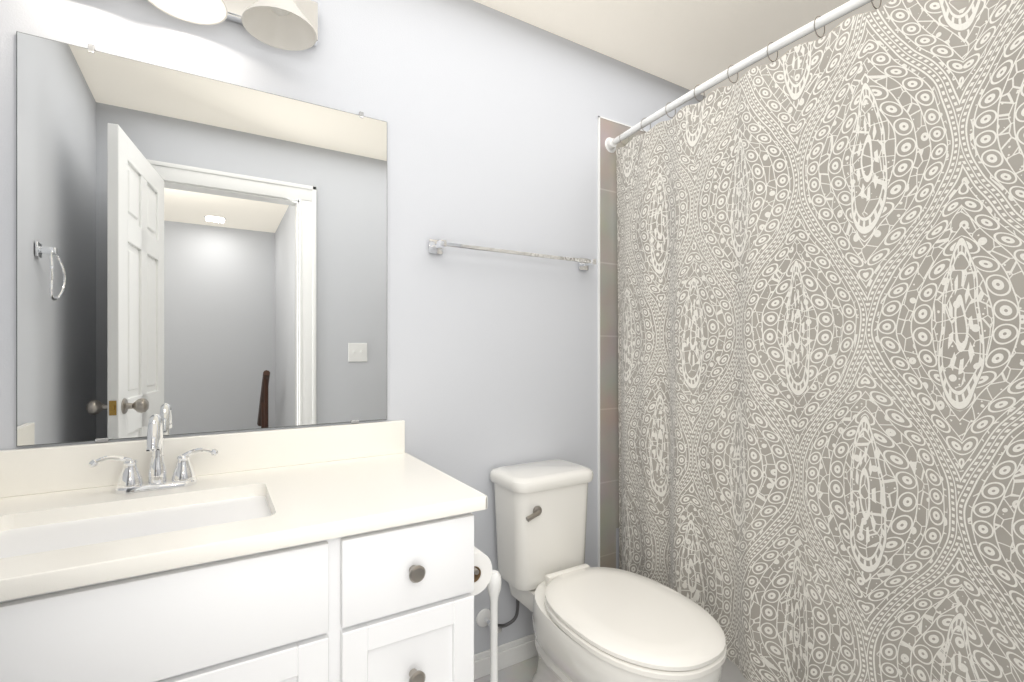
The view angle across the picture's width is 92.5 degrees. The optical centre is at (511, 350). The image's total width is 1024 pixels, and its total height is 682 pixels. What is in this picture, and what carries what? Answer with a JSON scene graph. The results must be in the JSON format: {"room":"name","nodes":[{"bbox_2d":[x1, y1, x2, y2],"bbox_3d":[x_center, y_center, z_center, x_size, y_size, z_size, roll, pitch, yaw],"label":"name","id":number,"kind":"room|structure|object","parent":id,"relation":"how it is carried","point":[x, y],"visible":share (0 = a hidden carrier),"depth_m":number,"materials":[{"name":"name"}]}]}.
{"room":"bathroom","nodes":[
{"label":"bathroom","id":0,"kind":"room"},
{"bbox_2d":[0,0,705,654],"bbox_3d":[-0.100,-0.040,1.787,2.880,2.360,0.100,0,0,-31],"label":"wall","id":1,"kind":"structure","parent":0,"point":[488,114],"depth_m":1.69,"materials":[{"name":"grey paint"}]},
{"bbox_2d":[16,31,386,446],"bbox_3d":[-0.755,-0.256,1.324,0.846,0.951,0.010,0,0,-31],"label":"mirror","id":2,"kind":"object","parent":1,"relation":"attached to","point":[197,254],"visible":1,"depth_m":1.27,"materials":[{"name":"grey mirror"}]},
{"bbox_2d":[148,0,317,50],"bbox_3d":[-0.788,-0.920,1.185,0.630,0.169,0.212,0,0,-31],"label":"sconce","id":3,"kind":"object","parent":1,"relation":"attached to","point":[291,25],"visible":0.98,"depth_m":1.30,"materials":[{"name":"white glass"}]},
{"bbox_2d":[474,633,537,679],"bbox_3d":[-0.002,1.099,1.779,0.830,0.082,0.012,0,0,-31],"label":"baseboard","id":4,"kind":"structure","parent":1,"relation":"attached to","point":[516,651],"depth_m":1.75,"materials":[{"name":"white"}]},
{"bbox_2d":[429,239,595,270],"bbox_3d":[0.032,-0.345,1.765,0.678,0.048,0.070,0,0,-31],"label":"towel bar","id":5,"kind":"object","parent":1,"relation":"attached to","point":[436,246],"visible":1,"depth_m":1.69,"materials":[{"name":"silver metal"}]},
{"bbox_2d":[598,116,646,567],"bbox_3d":[0.713,0.050,2.215,0.844,2.010,0.009,0,0,-31],"label":"tile","id":6,"kind":"structure","parent":1,"relation":"attached to","point":[608,462],"depth_m":2.02,"materials":[{"name":"beige tile"}]},
{"bbox_2d":[605,0,873,152],"bbox_3d":[0.801,-0.850,1.338,0.101,0.068,1.603,0,0,-31],"label":"curtain rod","id":7,"kind":"object","parent":1,"relation":"attached to","point":[801,32],"visible":0.92,"depth_m":1.44,"materials":[{"name":"white metal"}]},
{"bbox_2d":[616,0,1023,681],"bbox_3d":[0.780,0.037,1.331,0.116,1.806,1.508,0,0,-31],"label":"shower curtain","id":8,"kind":"object","parent":7,"relation":"hanging from","point":[820,320],"visible":0.98,"depth_m":1.22,"materials":[{"name":"grey fabric"}]},
{"bbox_2d":[474,655,537,681],"bbox_3d":[0.569,1.170,-0.264,4.100,0.060,4.500,0,0,-31],"label":"floor","id":9,"kind":"structure","parent":0,"point":[524,671],"depth_m":1.73,"materials":[{"name":"tile"}]},
{"bbox_2d":[0,414,486,681],"bbox_3d":[-0.630,0.643,1.066,1.020,0.995,0.578,0,0,-31],"label":"bathroom vanity","id":10,"kind":"object","parent":9,"relation":"on","point":[338,553],"visible":1,"depth_m":0.97,"materials":[{"name":"white wood"}]},
{"bbox_2d":[88,414,218,494],"bbox_3d":[-0.819,0.235,1.127,0.249,0.179,0.141,0,0,-31],"label":"faucet","id":11,"kind":"object","parent":10,"relation":"on","point":[183,481],"depth_m":1.15,"materials":[{"name":"silver metal"}]},
{"bbox_2d":[472,546,491,595],"bbox_3d":[-0.136,0.573,1.308,0.120,0.111,0.169,0,0,-31],"label":"toilet paper roll","id":12,"kind":"object","parent":10,"relation":"attached to","point":[482,569],"visible":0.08,"depth_m":1.27,"materials":[{"name":"white paper"}]},
{"bbox_2d":[487,570,500,681],"bbox_3d":[-0.050,0.876,1.367,0.132,0.524,0.132,0,0,-31],"label":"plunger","id":13,"kind":"object","parent":9,"relation":"on","point":[494,586],"visible":0.94,"depth_m":1.36,"materials":[{"name":"white plastic"}]},
{"bbox_2d":[476,459,726,681],"bbox_3d":[0.251,0.775,1.474,0.398,0.735,0.794,0,0,-31],"label":"toilet","id":14,"kind":"object","parent":9,"relation":"on","point":[598,624],"visible":0.94,"depth_m":1.43,"materials":[{"name":"white ceramic"}]},
{"bbox_2d":[719,658,748,681],"bbox_3d":[1.169,0.944,1.561,0.724,0.391,1.580,0,0,-31],"label":"bathtub","id":15,"kind":"object","parent":9,"relation":"on","point":[730,672],"depth_m":1.61,"materials":[{"name":"white ceramic"}]},
{"bbox_2d":[473,0,890,96],"bbox_3d":[0.569,-1.260,-0.264,4.100,0.080,4.500,0,0,-31],"label":"ceiling","id":16,"kind":"structure","parent":0,"point":[689,44],"depth_m":1.85,"materials":[{"name":"beige paint"}]}
]}

